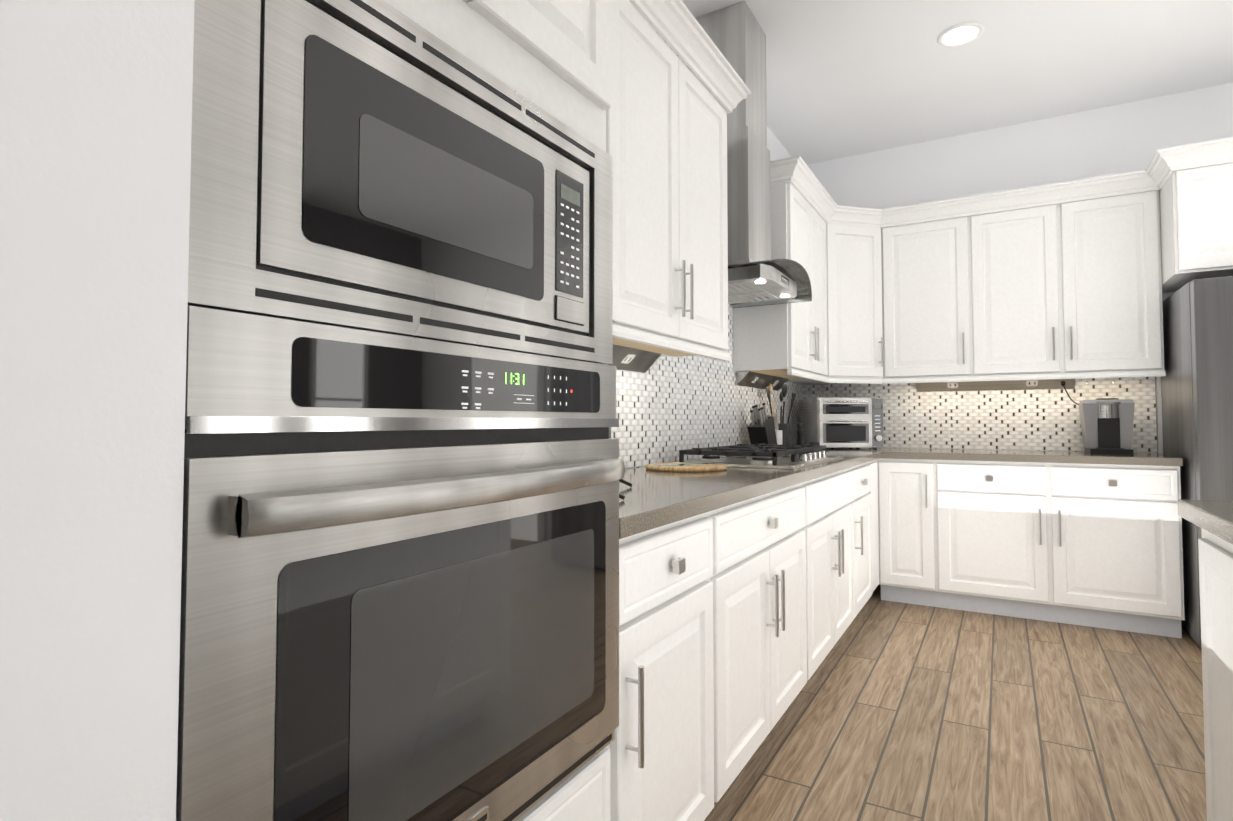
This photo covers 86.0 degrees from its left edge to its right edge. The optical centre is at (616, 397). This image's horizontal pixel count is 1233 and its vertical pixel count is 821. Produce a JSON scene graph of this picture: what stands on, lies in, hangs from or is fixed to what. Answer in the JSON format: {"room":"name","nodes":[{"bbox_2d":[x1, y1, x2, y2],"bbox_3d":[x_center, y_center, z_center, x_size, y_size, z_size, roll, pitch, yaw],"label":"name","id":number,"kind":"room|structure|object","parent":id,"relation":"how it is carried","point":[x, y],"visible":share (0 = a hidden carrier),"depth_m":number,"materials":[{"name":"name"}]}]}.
{"room":"kitchen","nodes":[
{"label":"kitchen","id":0,"kind":"room"},
{"bbox_2d":[0,0,194,820],"bbox_3d":[-1.471,-0.422,-0.627,0.648,3.000,3.217,-1,-2,30],"label":"wall","id":1,"kind":"structure","parent":0,"point":[95,129],"depth_m":0.53,"materials":[{"name":"white paint"}]},
{"bbox_2d":[628,0,796,189],"bbox_3d":[-0.650,-0.347,1.545,0.120,3.000,7.800,-1,-2,30],"label":"wall","id":2,"kind":"structure","parent":0,"point":[777,149],"depth_m":4.39,"materials":[{"name":"white paint"}]},
{"bbox_2d":[606,0,613,327],"bbox_3d":[-0.286,-0.755,1.736,0.328,1.086,0.468,-1,-2,30],"label":"upper cabinet","id":3,"kind":"object","parent":2,"relation":"attached to","point":[609,112],"depth_m":1.88,"materials":[{"name":"white paint"}]},
{"bbox_2d":[613,0,685,347],"bbox_3d":[-0.047,-0.741,2.145,0.328,1.086,0.479,-1,-2,30],"label":"upper cabinet","id":4,"kind":"object","parent":2,"relation":"attached to","point":[650,79],"depth_m":2.08,"materials":[{"name":"white paint"}]},
{"bbox_2d":[635,28,733,358],"bbox_3d":[0.194,-0.726,2.558,0.328,1.086,0.479,-1,-2,30],"label":"upper cabinet","id":5,"kind":"object","parent":2,"relation":"attached to","point":[706,112],"depth_m":2.48,"materials":[{"name":"white paint"}]},
{"bbox_2d":[611,31,802,468],"bbox_3d":[0.414,-0.743,3.254,0.010,2.083,3.796,-1,-2,30],"label":"backsplash","id":6,"kind":"structure","parent":2,"relation":"attached to","point":[668,408],"depth_m":3.06,"materials":[{"name":"tile"}]},
{"bbox_2d":[606,344,660,372],"bbox_3d":[-0.174,-0.159,2.135,0.075,0.075,1.290,-1,-2,30],"label":"outlet","id":7,"kind":"object","parent":6,"relation":"attached to","point":[632,359],"visible":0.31,"depth_m":2.54,"materials":[{"name":"metal"}]},
{"bbox_2d":[737,371,788,390],"bbox_3d":[0.837,-0.092,3.869,0.075,0.086,0.955,-1,-2,30],"label":"outlet","id":8,"kind":"object","parent":6,"relation":"attached to","point":[753,379],"visible":0.93,"depth_m":3.74,"materials":[{"name":"metal"}]},
{"bbox_2d":[687,1,811,307],"bbox_3d":[0.620,-1.141,3.125,0.486,1.298,0.900,-1,-2,30],"label":"range hood","id":9,"kind":"object","parent":2,"relation":"attached to","point":[757,276],"visible":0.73,"depth_m":3.02,"materials":[{"name":"metal"}]},
{"bbox_2d":[726,160,813,375],"bbox_3d":[0.877,-0.685,3.731,0.328,1.086,0.429,-1,-2,30],"label":"upper cabinet","id":10,"kind":"object","parent":2,"relation":"attached to","point":[776,339],"depth_m":3.54,"materials":[{"name":"white paint"}]},
{"bbox_2d":[777,188,829,379],"bbox_3d":[1.093,-0.672,4.102,0.328,1.086,0.429,-1,-2,30],"label":"upper cabinet","id":11,"kind":"object","parent":2,"relation":"attached to","point":[821,224],"depth_m":4.07,"materials":[{"name":"white paint"}]},
{"bbox_2d":[788,212,889,383],"bbox_3d":[1.475,-0.659,4.479,0.608,1.086,0.608,-1,-2,30],"label":"upper cabinet","id":12,"kind":"object","parent":2,"relation":"attached to","point":[833,379],"depth_m":4.25,"materials":[{"name":"white paint"}]},
{"bbox_2d":[830,204,885,379],"bbox_3d":[1.533,-0.673,4.260,0.295,1.074,0.296,-1,-2,30],"label":"upper cabinet","id":13,"kind":"object","parent":2,"relation":"attached to","point":[857,290],"depth_m":4.25,"materials":[{"name":"white paint"}]},
{"bbox_2d":[704,585,1206,820],"bbox_3d":[1.649,1.166,0.153,5.440,0.120,8.040,-1,-2,30],"label":"floor","id":14,"kind":"structure","parent":0,"point":[897,711],"depth_m":2.36,"materials":[{"name":"brown wood"}]},
{"bbox_2d":[176,0,625,820],"bbox_3d":[-0.435,-0.092,1.074,0.711,2.458,0.781,-1,-2,30],"label":"tall cabinet","id":15,"kind":"object","parent":14,"relation":"on","point":[404,468],"visible":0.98,"depth_m":0.80,"materials":[{"name":"white paint"}]},
{"bbox_2d":[188,0,612,363],"bbox_3d":[-0.448,-0.269,1.077,0.578,0.399,0.760,-1,-2,30],"label":"microwave","id":16,"kind":"object","parent":15,"relation":"in","point":[354,172],"depth_m":0.80,"materials":[{"name":"silver metal"}]},
{"bbox_2d":[606,508,725,820],"bbox_3d":[-0.146,0.720,1.626,0.628,0.874,0.508,-1,-2,30],"label":"base cabinet","id":17,"kind":"object","parent":14,"relation":"on","point":[666,747],"depth_m":1.46,"materials":[{"name":"white paint"}]},
{"bbox_2d":[722,480,813,789],"bbox_3d":[0.213,0.742,2.243,0.628,0.874,0.920,-1,-2,30],"label":"base cabinet","id":18,"kind":"object","parent":14,"relation":"on","point":[736,620],"depth_m":2.03,"materials":[{"name":"white paint"}]},
{"bbox_2d":[810,465,857,671],"bbox_3d":[0.671,0.769,3.029,0.628,0.874,0.900,-1,-2,30],"label":"base cabinet","id":19,"kind":"object","parent":14,"relation":"on","point":[834,496],"depth_m":2.86,"materials":[{"name":"white paint"}]},
{"bbox_2d":[858,461,877,612],"bbox_3d":[1.036,0.791,3.655,0.628,0.874,0.550,-1,-2,30],"label":"base cabinet","id":20,"kind":"object","parent":14,"relation":"on","point":[867,568],"depth_m":3.58,"materials":[{"name":"white paint"}]},
{"bbox_2d":[874,458,881,599],"bbox_3d":[1.241,0.803,4.007,0.628,0.874,0.265,-1,-2,30],"label":"base cabinet","id":21,"kind":"object","parent":14,"relation":"on","point":[877,463],"depth_m":3.98,"materials":[{"name":"white paint"}]},
{"bbox_2d":[882,458,937,606],"bbox_3d":[1.872,0.809,4.185,0.318,0.874,0.628,-1,-2,30],"label":"base cabinet","id":22,"kind":"object","parent":14,"relation":"on","point":[909,486],"depth_m":3.91,"materials":[{"name":"white paint"}]},
{"bbox_2d":[619,447,882,538],"bbox_3d":[0.688,0.313,3.058,0.643,0.040,3.796,-1,-2,30],"label":"countertop","id":23,"kind":"structure","parent":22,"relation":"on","point":[653,500],"depth_m":1.90,"materials":[{"name":"stone"}]},
{"bbox_2d":[645,462,726,471],"bbox_3d":[0.266,0.266,2.530,0.310,0.017,0.310,-1,-2,30],"label":"serving board","id":24,"kind":"object","parent":23,"relation":"on","point":[687,467],"visible":1,"depth_m":2.44,"materials":[{"name":"brown wood"}]},
{"bbox_2d":[679,444,842,469],"bbox_3d":[0.679,0.259,3.042,0.520,0.066,0.910,-1,-2,30],"label":"cooktop","id":25,"kind":"object","parent":23,"relation":"in","point":[773,456],"visible":1,"depth_m":2.79,"materials":[{"name":"metal"}]},
{"bbox_2d":[747,403,776,444],"bbox_3d":[0.813,0.172,3.682,0.100,0.284,0.265,-1,-2,30],"label":"knife block","id":26,"kind":"object","parent":23,"relation":"on","point":[761,428],"visible":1,"depth_m":3.62,"materials":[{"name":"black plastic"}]},
{"bbox_2d":[767,413,781,444],"bbox_3d":[0.903,0.205,3.847,0.090,0.230,0.127,-1,-2,30],"label":"knife block","id":27,"kind":"object","parent":23,"relation":"on","point":[778,435],"visible":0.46,"depth_m":3.83,"materials":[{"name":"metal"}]},
{"bbox_2d":[766,383,795,444],"bbox_3d":[0.975,0.116,3.952,0.153,0.417,0.173,-1,-2,30],"label":"utensil crock","id":28,"kind":"object","parent":23,"relation":"on","point":[784,427],"visible":0.67,"depth_m":3.93,"materials":[{"name":"black plastic"}]},
{"bbox_2d":[796,422,819,450],"bbox_3d":[1.164,0.236,4.024,0.150,0.180,0.059,0,-2,-10],"label":"pepper mill","id":29,"kind":"object","parent":23,"relation":"on","point":[800,432],"visible":0.77,"depth_m":4.00,"materials":[{"name":"black plastic"}]},
{"bbox_2d":[800,398,883,448],"bbox_3d":[1.501,0.173,4.416,0.430,0.335,0.390,0,-2,-3],"label":"toaster oven","id":30,"kind":"object","parent":23,"relation":"on","point":[841,422],"visible":0.98,"depth_m":4.25,"materials":[{"name":"metal"}]},
{"bbox_2d":[883,448,1182,465],"bbox_3d":[2.371,0.342,3.901,1.384,0.040,0.643,-1,-2,30],"label":"countertop","id":31,"kind":"structure","parent":22,"relation":"on","point":[1080,457],"depth_m":3.66,"materials":[{"name":"stone"}]},
{"bbox_2d":[1079,398,1134,454],"bbox_3d":[2.788,0.160,3.756,0.236,0.314,0.310,-1,-2,30],"label":"coffee maker","id":32,"kind":"object","parent":31,"relation":"on","point":[1106,426],"visible":1,"depth_m":3.69,"materials":[{"name":"black plastic"}]},
{"bbox_2d":[1063,384,1078,404],"bbox_3d":[2.761,0.012,3.964,0.136,0.188,0.040,-1,-2,30],"label":"cord","id":33,"kind":"object","parent":32,"relation":"attached to","point":[1069,396],"visible":0.65,"depth_m":3.97,"materials":[{"name":"black plastic"}]},
{"bbox_2d":[938,460,1053,621],"bbox_3d":[2.249,0.802,3.966,0.555,0.874,0.628,-1,-2,30],"label":"base cabinet","id":34,"kind":"object","parent":14,"relation":"on","point":[996,518],"depth_m":3.69,"materials":[{"name":"white paint"}]},
{"bbox_2d":[1050,463,1184,637],"bbox_3d":[2.728,0.792,3.686,0.555,0.874,0.628,-1,-2,30],"label":"base cabinet","id":35,"kind":"object","parent":14,"relation":"on","point":[1118,551],"depth_m":3.42,"materials":[{"name":"white paint"}]},
{"bbox_2d":[1161,276,1232,646],"bbox_3d":[3.319,0.324,3.201,0.910,1.775,0.845,-1,-2,30],"label":"refrigerator","id":36,"kind":"object","parent":14,"relation":"on","point":[1197,400],"visible":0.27,"depth_m":3.14,"materials":[{"name":"metal"}]},
{"bbox_2d":[1198,531,1232,820],"bbox_3d":[1.057,0.661,-0.070,1.112,0.874,3.020,-1,-2,30],"label":"kitchen island","id":37,"kind":"object","parent":14,"relation":"on","point":[1215,559],"depth_m":1.40,"materials":[{"name":"white paint"}]},
{"bbox_2d":[1177,499,1232,546],"bbox_3d":[1.062,0.204,-0.057,1.170,0.040,3.090,-1,-2,30],"label":"island countertop","id":38,"kind":"structure","parent":37,"relation":"on","point":[1215,518],"depth_m":1.38,"materials":[{"name":"beige stone"}]},
{"bbox_2d":[682,0,1232,164],"bbox_3d":[1.649,-1.952,0.262,5.440,0.120,8.040,-1,-2,30],"label":"ceiling","id":39,"kind":"structure","parent":0,"point":[846,78],"depth_m":3.51,"materials":[{"name":"white paint"}]},
{"bbox_2d":[937,22,984,46],"bbox_3d":[1.692,-1.782,3.253,0.210,0.008,0.210,-1,-2,30],"label":"recessed light","id":40,"kind":"object","parent":39,"relation":"in","point":[960,34],"visible":1,"depth_m":3.25,"materials":[{"name":"white"}]},
{"bbox_2d":[801,82,1232,453],"bbox_3d":[3.641,-0.274,3.627,5.440,3.000,0.120,-1,-2,30],"label":"wall","id":41,"kind":"structure","parent":0,"point":[1119,138],"depth_m":4.18,"materials":[{"name":"white paint"}]},
{"bbox_2d":[882,212,973,383],"bbox_3d":[2.028,-0.621,4.317,0.510,0.998,0.328,-1,-2,30],"label":"upper cabinet","id":42,"kind":"object","parent":41,"relation":"attached to","point":[928,261],"depth_m":4.16,"materials":[{"name":"white paint"}]},
{"bbox_2d":[803,377,1157,452],"bbox_3d":[2.261,0.109,4.339,2.020,0.456,0.011,-1,-2,30],"label":"backsplash","id":43,"kind":"structure","parent":41,"relation":"attached to","point":[1034,419],"depth_m":4.23,"materials":[{"name":"tile"}]},
{"bbox_2d":[916,379,1074,391],"bbox_3d":[2.393,-0.086,4.219,0.880,0.075,0.075,-1,-2,30],"label":"outlet","id":44,"kind":"object","parent":43,"relation":"attached to","point":[997,385],"visible":0.88,"depth_m":4.21,"materials":[{"name":"metal"}]},
{"bbox_2d":[970,200,1065,379],"bbox_3d":[2.447,-0.629,4.074,0.460,0.998,0.328,-1,-2,30],"label":"upper cabinet","id":45,"kind":"object","parent":41,"relation":"attached to","point":[1020,301],"depth_m":3.92,"materials":[{"name":"white paint"}]},
{"bbox_2d":[1062,184,1165,378],"bbox_3d":[2.845,-0.637,3.842,0.460,0.998,0.328,-1,-2,30],"label":"upper cabinet","id":46,"kind":"object","parent":41,"relation":"attached to","point":[1075,279],"depth_m":3.70,"materials":[{"name":"white paint"}]},
{"bbox_2d":[1150,140,1232,292],"bbox_3d":[3.174,-0.928,3.481,0.479,0.618,0.638,-1,-2,30],"label":"upper cabinet","id":47,"kind":"object","parent":41,"relation":"attached to","point":[1194,181],"depth_m":3.29,"materials":[{"name":"white paint"}]}
]}

